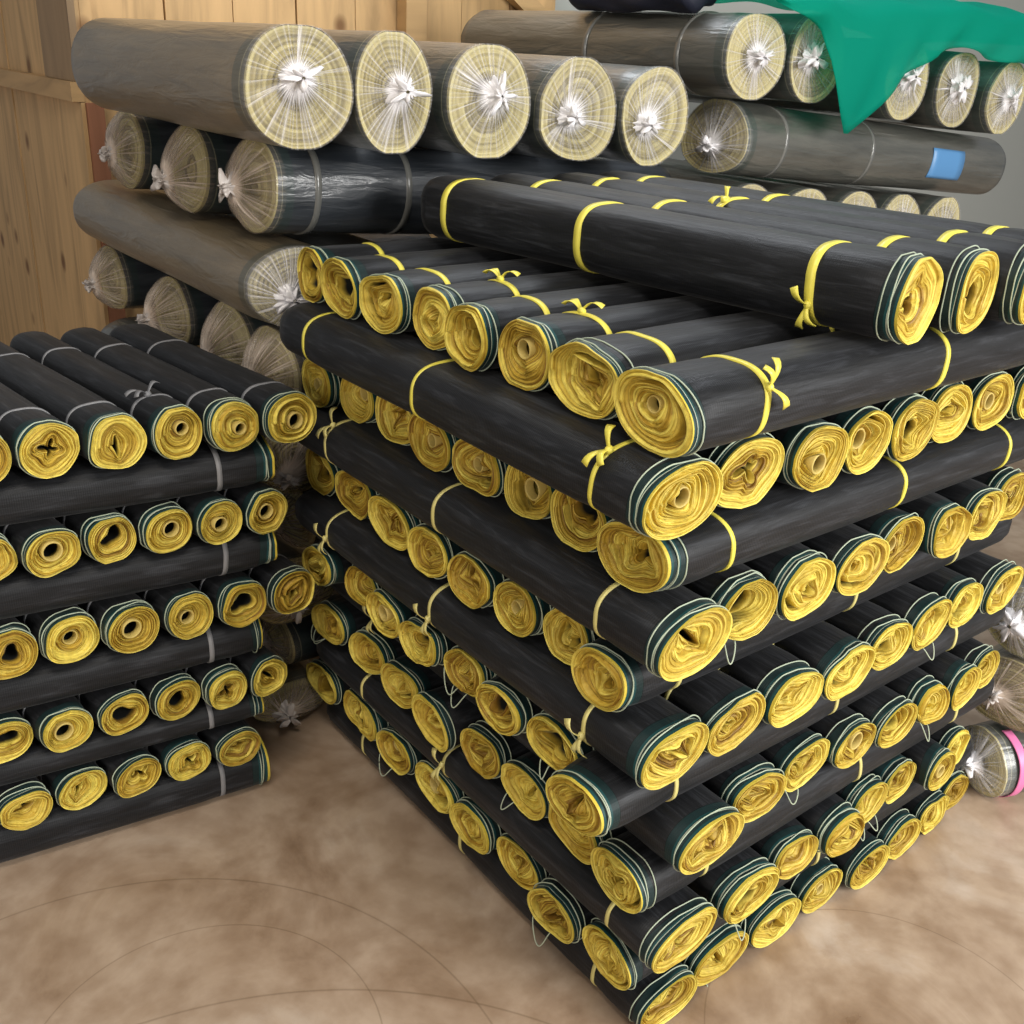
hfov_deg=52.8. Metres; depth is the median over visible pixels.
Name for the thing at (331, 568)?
roll
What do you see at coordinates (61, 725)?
roll
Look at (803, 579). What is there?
roll
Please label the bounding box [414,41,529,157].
roll
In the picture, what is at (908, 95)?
roll
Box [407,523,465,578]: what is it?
roll
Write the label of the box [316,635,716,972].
roll
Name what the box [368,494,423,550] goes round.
roll
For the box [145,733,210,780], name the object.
roll
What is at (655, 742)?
roll
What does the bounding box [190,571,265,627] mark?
roll
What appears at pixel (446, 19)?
wall
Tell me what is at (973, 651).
roll
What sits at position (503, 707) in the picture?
roll
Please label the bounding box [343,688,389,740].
roll
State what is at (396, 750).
roll
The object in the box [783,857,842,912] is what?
roll
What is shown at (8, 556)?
roll
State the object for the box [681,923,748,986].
roll
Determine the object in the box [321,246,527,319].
roll
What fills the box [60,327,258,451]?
roll
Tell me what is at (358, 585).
roll
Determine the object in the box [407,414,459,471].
roll
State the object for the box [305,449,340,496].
roll
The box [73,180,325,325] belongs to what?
roll
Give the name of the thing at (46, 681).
roll
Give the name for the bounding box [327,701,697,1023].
roll
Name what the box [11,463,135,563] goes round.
roll
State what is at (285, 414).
roll
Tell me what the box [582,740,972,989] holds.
roll
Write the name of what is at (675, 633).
roll
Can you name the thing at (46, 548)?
roll
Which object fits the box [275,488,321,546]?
roll
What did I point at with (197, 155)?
roll
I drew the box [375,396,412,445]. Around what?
roll
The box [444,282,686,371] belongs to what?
roll
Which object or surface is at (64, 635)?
roll
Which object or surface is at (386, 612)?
roll
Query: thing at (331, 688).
roll
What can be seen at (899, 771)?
roll
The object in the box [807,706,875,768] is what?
roll
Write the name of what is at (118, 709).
roll
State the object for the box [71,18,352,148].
roll
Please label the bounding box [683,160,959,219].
roll
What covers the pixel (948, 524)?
roll
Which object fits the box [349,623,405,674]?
roll
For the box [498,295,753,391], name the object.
roll
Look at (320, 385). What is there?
roll
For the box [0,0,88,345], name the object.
cladding
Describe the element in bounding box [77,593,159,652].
roll
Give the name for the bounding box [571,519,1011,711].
roll
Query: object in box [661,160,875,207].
roll
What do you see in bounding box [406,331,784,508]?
roll
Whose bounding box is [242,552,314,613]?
roll
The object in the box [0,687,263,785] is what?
roll
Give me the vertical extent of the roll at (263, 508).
0.082 m
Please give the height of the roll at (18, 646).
0.091 m
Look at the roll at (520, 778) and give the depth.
1.74 m
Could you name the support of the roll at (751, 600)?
on the roll at (608, 678)
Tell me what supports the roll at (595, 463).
on the roll at (787, 515)
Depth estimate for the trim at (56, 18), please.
2.81 m
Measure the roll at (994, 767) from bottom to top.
0.156 m
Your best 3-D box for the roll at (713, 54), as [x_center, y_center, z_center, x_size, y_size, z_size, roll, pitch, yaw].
[0.266,-1.268,2.828,0.217,0.195,1.126,-15,30,-35]
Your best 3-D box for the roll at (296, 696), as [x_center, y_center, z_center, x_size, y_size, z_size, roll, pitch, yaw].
[-0.785,0.266,2.685,0.202,0.098,1.073,-15,30,-35]
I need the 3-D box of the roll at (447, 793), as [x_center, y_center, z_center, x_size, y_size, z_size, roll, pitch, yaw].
[0.237,0.424,2.267,1.000,0.083,0.131,-15,30,-35]
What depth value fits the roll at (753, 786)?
1.61 m
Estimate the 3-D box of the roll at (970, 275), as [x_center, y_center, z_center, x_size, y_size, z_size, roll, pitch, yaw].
[0.331,-0.476,1.804,0.982,0.123,0.132,24,32,39]
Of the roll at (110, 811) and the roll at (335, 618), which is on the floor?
the roll at (110, 811)
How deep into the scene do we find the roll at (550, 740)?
1.58 m
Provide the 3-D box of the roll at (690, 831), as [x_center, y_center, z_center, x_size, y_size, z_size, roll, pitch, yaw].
[-0.030,0.306,1.878,0.166,0.085,1.051,-15,30,-35]
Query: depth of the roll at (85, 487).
1.75 m
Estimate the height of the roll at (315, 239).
0.133 m
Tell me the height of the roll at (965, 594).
0.088 m
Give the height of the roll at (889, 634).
0.088 m
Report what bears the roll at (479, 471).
on the roll at (675, 633)
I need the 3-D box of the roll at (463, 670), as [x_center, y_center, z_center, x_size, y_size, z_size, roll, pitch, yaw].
[0.312,0.178,2.044,1.034,0.114,0.119,-15,30,-35]
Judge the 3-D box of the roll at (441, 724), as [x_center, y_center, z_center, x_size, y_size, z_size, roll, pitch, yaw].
[0.247,0.278,2.184,1.018,0.087,0.126,-15,30,-35]
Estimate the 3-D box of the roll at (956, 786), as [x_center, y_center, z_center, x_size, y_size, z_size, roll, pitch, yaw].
[0.630,0.418,2.535,0.106,0.086,1.011,-15,30,-35]
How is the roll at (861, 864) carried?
on the floor
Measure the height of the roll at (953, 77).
0.207 m
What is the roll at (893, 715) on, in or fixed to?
on the roll at (631, 875)
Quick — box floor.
[0,459,1023,1023]
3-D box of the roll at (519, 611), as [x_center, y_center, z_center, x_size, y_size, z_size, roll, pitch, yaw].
[0.397,0.042,1.891,1.019,0.091,0.107,-15,30,-35]
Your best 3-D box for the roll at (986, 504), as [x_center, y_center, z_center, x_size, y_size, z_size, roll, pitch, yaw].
[0.519,-0.170,2.149,0.121,0.095,1.008,-15,30,-35]
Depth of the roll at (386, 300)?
1.75 m
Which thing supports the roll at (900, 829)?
on the floor
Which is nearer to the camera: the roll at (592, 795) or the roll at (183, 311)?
the roll at (592, 795)
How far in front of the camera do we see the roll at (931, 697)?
1.88 m
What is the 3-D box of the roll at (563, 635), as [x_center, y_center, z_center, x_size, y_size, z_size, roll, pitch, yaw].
[0.471,0.078,1.820,1.000,0.091,0.108,-15,30,-35]
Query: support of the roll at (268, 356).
on the roll at (290, 477)
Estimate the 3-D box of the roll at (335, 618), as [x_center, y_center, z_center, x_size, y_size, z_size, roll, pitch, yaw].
[-0.006,0.140,2.483,1.013,0.106,0.145,-15,30,-35]
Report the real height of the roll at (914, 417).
0.101 m
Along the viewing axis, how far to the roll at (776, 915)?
1.82 m
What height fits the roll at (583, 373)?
0.102 m
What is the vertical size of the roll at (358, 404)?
0.097 m
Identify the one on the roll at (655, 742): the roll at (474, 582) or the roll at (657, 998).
the roll at (474, 582)
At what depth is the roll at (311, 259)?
1.94 m
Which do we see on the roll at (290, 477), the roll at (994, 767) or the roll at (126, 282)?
the roll at (126, 282)
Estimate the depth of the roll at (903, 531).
1.68 m
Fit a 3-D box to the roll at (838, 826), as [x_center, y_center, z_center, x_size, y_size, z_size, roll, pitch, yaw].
[0.263,0.381,2.163,0.110,0.083,1.059,-15,30,-35]
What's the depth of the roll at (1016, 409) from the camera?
1.78 m
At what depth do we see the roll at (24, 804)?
1.86 m
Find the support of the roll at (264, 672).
on the roll at (37, 760)
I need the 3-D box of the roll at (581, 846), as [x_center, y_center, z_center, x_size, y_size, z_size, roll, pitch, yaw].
[0.485,0.404,1.932,0.990,0.087,0.119,-15,30,-35]
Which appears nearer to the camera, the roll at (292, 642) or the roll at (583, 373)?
the roll at (583, 373)
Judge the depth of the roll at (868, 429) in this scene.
1.54 m
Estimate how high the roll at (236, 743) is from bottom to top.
0.078 m
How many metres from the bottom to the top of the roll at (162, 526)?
0.082 m
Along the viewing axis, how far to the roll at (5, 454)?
1.62 m
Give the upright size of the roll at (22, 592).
0.088 m
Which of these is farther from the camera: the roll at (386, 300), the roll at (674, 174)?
the roll at (674, 174)
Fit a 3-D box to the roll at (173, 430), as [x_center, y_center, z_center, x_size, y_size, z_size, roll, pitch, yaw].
[-0.780,-0.240,1.938,0.091,0.113,0.627,-20,33,-41]
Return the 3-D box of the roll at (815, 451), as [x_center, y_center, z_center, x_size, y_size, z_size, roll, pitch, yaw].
[0.135,-0.246,1.794,0.125,0.101,0.985,-15,30,-35]
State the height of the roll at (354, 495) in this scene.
0.091 m
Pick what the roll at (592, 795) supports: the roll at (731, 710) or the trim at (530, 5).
the roll at (731, 710)
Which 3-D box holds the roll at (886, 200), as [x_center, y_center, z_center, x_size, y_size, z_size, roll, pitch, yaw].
[0.831,-1.029,3.451,0.215,0.202,1.148,-15,30,-35]
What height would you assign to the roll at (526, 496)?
0.097 m
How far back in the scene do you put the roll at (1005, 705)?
2.17 m
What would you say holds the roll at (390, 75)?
on the roll at (331, 187)
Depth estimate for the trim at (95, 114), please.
2.85 m
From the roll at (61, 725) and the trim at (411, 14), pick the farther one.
the trim at (411, 14)
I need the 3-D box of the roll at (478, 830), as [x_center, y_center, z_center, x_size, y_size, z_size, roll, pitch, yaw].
[0.314,0.470,2.176,1.005,0.083,0.122,-15,30,-35]
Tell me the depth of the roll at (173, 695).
1.94 m
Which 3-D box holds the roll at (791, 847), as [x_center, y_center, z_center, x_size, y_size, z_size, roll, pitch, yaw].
[0.165,0.402,2.105,0.119,0.084,1.035,-15,30,-35]
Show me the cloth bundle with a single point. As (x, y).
(616, 6)
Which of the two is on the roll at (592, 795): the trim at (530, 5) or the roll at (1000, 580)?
the roll at (1000, 580)
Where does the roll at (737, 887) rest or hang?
on the roll at (611, 956)
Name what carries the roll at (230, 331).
on the roll at (290, 477)
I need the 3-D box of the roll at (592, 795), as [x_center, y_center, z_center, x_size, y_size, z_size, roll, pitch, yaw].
[0.509,0.297,1.763,1.099,0.081,0.123,-15,30,-35]
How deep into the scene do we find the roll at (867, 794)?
1.88 m
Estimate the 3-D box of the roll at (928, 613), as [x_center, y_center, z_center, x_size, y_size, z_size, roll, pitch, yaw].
[0.429,0.034,2.162,0.121,0.112,1.022,-15,30,-35]
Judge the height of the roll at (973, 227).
0.122 m
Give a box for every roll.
[0,341,146,468]
[0,383,79,478]
[0,433,274,525]
[0,436,11,480]
[0,518,80,577]
[0,525,276,619]
[0,533,17,579]
[0,615,262,713]
[0,617,37,679]
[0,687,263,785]
[0,710,32,763]
[0,730,269,862]
[0,777,52,829]
[10,331,201,459]
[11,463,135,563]
[15,605,99,663]
[16,696,93,752]
[36,761,107,809]
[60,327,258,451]
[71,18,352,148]
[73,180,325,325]
[75,682,148,735]
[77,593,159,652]
[78,454,191,552]
[82,233,430,308]
[95,747,160,797]
[97,111,180,189]
[101,316,312,493]
[109,324,316,442]
[131,669,200,720]
[135,276,219,345]
[135,582,212,639]
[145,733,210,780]
[150,125,422,213]
[169,491,242,544]
[182,659,246,709]
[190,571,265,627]
[195,719,260,765]
[200,301,272,365]
[216,481,287,534]
[217,139,670,234]
[225,645,286,696]
[227,214,376,245]
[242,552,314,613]
[243,324,306,395]
[253,660,323,727]
[259,531,332,623]
[259,589,337,664]
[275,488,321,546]
[280,301,722,539]
[295,489,708,789]
[297,237,477,302]
[298,405,732,681]
[302,359,341,406]
[302,542,353,585]
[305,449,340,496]
[306,658,351,704]
[311,593,370,644]
[315,27,431,153]
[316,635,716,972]
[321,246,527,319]
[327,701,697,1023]
[330,583,744,874]
[335,470,378,519]
[340,378,376,422]
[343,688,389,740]
[345,564,381,606]
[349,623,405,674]
[359,258,579,333]
[366,588,415,637]
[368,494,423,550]
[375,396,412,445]
[376,725,426,775]
[381,654,447,708]
[398,614,456,666]
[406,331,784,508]
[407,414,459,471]
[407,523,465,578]
[411,684,483,751]
[413,268,629,350]
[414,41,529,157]
[415,759,466,813]
[421,175,943,344]
[443,645,496,707]
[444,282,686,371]
[447,551,507,608]
[449,796,505,853]
[452,439,507,496]
[460,719,529,778]
[461,10,785,99]
[476,674,543,735]
[490,173,998,333]
[493,578,554,636]
[496,833,549,890]
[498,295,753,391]
[500,751,556,819]
[504,465,554,519]
[507,53,615,160]
[526,710,594,779]
[527,874,596,946]
[543,607,599,665]
[545,605,1005,836]
[548,311,839,419]
[548,804,627,864]
[550,490,613,551]
[552,172,1023,324]
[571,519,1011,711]
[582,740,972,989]
[590,677,993,913]
[596,63,687,165]
[596,157,825,199]
[597,416,1023,592]
[599,171,1023,239]
[614,319,1023,457]
[660,669,765,756]
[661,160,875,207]
[665,158,919,213]
[667,170,765,190]
[681,98,1005,194]
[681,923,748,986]
[682,563,777,664]
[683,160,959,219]
[687,63,928,119]
[687,847,779,940]
[688,51,978,126]
[702,753,786,822]
[718,644,823,727]
[737,885,800,947]
[743,543,835,620]
[750,818,818,878]
[759,13,835,102]
[759,728,829,804]
[764,418,848,491]
[774,621,875,700]
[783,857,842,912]
[795,793,864,856]
[800,524,889,595]
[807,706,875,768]
[821,406,892,474]
[824,601,912,670]
[826,830,889,888]
[835,772,887,840]
[847,685,917,747]
[852,507,924,572]
[865,61,1023,133]
[867,807,920,859]
[868,393,939,460]
[868,583,951,659]
[870,754,916,803]
[884,667,949,741]
[896,492,972,557]
[900,737,955,790]
[902,789,948,834]
[908,566,983,627]
[917,381,972,442]
[918,651,981,710]
[928,721,969,764]
[935,478,1007,539]
[937,769,968,809]
[944,551,1023,613]
[947,638,999,688]
[958,371,1013,430]
[958,720,1023,796]
[971,466,1023,520]
[975,644,1023,731]
[989,577,1023,657]
[999,365,1023,419]
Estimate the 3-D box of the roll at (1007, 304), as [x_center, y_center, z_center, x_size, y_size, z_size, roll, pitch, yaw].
[0.454,-0.507,1.867,0.982,0.142,0.131,24,32,39]
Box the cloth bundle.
[569,0,716,12]
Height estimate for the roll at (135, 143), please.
0.243 m
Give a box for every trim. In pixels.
[0,68,84,101]
[36,0,76,81]
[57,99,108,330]
[85,103,125,322]
[397,0,426,40]
[507,0,546,10]
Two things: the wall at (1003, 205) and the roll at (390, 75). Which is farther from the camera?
the wall at (1003, 205)
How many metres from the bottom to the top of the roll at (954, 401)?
0.101 m
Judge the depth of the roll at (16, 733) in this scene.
1.82 m
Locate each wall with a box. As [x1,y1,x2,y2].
[78,0,92,102]
[90,0,554,346]
[555,0,1023,228]
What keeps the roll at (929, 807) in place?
on the floor
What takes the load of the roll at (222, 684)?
on the roll at (37, 760)
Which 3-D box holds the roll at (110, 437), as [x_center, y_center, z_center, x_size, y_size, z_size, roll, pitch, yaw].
[-0.863,-0.213,1.889,0.100,0.094,0.621,-20,33,-41]
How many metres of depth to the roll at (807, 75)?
2.58 m
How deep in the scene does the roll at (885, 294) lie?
1.58 m
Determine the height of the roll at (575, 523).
0.097 m
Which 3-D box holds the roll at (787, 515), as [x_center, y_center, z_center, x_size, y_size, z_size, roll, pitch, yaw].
[0.553,-0.049,1.649,1.012,0.097,0.138,-15,30,-35]
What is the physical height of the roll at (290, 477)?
0.166 m
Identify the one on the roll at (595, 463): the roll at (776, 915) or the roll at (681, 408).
the roll at (681, 408)
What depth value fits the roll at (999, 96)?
3.17 m
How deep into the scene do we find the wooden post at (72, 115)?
2.99 m
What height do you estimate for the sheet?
0.357 m
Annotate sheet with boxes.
[715,0,1023,133]
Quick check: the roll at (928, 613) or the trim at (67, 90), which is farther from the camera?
the trim at (67, 90)
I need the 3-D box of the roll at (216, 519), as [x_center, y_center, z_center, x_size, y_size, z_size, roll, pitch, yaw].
[-0.735,-0.079,2.038,0.085,0.082,0.623,-20,33,-41]
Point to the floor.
(317, 892)
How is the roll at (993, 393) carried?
on the roll at (787, 515)
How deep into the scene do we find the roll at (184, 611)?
1.88 m
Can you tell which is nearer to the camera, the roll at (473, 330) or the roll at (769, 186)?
the roll at (473, 330)
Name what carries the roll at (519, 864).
on the roll at (657, 998)
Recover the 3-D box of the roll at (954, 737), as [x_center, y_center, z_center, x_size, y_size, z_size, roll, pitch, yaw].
[0.568,0.290,2.403,0.090,0.083,1.032,-15,30,-35]
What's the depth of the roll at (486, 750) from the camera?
1.80 m
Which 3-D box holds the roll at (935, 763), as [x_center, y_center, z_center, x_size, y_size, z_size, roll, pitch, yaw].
[0.504,0.313,2.344,0.096,0.084,1.053,-15,30,-35]
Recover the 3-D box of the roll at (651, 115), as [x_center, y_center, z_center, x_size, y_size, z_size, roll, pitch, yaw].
[-0.013,-1.057,2.648,0.202,0.207,1.166,-15,30,-35]
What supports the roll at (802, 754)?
on the roll at (631, 875)
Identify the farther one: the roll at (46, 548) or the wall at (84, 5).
the wall at (84, 5)
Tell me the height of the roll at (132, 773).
0.077 m
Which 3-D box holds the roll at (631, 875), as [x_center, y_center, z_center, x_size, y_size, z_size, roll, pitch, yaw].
[0.549,0.448,1.842,1.011,0.087,0.116,-15,30,-35]
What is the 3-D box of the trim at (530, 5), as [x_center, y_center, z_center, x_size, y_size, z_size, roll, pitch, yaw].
[0.046,-1.745,3.536,0.537,0.375,0.040,-15,30,-35]
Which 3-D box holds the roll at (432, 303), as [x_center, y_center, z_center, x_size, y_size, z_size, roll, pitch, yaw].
[0.258,-0.422,1.933,0.989,0.119,0.117,-15,30,-35]
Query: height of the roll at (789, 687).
0.088 m
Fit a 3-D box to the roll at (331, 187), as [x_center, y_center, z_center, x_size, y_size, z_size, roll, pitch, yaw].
[-0.105,-0.725,2.340,1.176,0.244,0.202,-15,30,-35]
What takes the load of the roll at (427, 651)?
on the roll at (690, 831)
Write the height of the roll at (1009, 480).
0.095 m
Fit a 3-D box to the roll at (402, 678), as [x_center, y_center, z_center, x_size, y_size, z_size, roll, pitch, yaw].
[0.172,0.230,2.281,1.003,0.087,0.134,-15,30,-35]
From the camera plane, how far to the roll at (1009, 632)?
2.13 m
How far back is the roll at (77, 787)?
1.91 m
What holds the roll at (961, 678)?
on the roll at (631, 875)
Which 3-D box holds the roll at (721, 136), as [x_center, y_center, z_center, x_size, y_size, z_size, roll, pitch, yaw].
[1.014,-1.054,3.022,1.376,0.277,0.222,-15,30,-35]
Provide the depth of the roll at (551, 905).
1.71 m
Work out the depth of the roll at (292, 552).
2.30 m
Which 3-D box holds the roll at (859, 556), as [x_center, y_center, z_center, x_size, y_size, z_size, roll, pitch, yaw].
[0.233,-0.092,1.940,0.134,0.095,1.006,-15,30,-35]
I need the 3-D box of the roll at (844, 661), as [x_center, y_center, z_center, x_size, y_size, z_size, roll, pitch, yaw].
[0.230,0.079,2.008,0.132,0.088,1.026,-15,30,-35]
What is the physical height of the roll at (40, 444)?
0.094 m

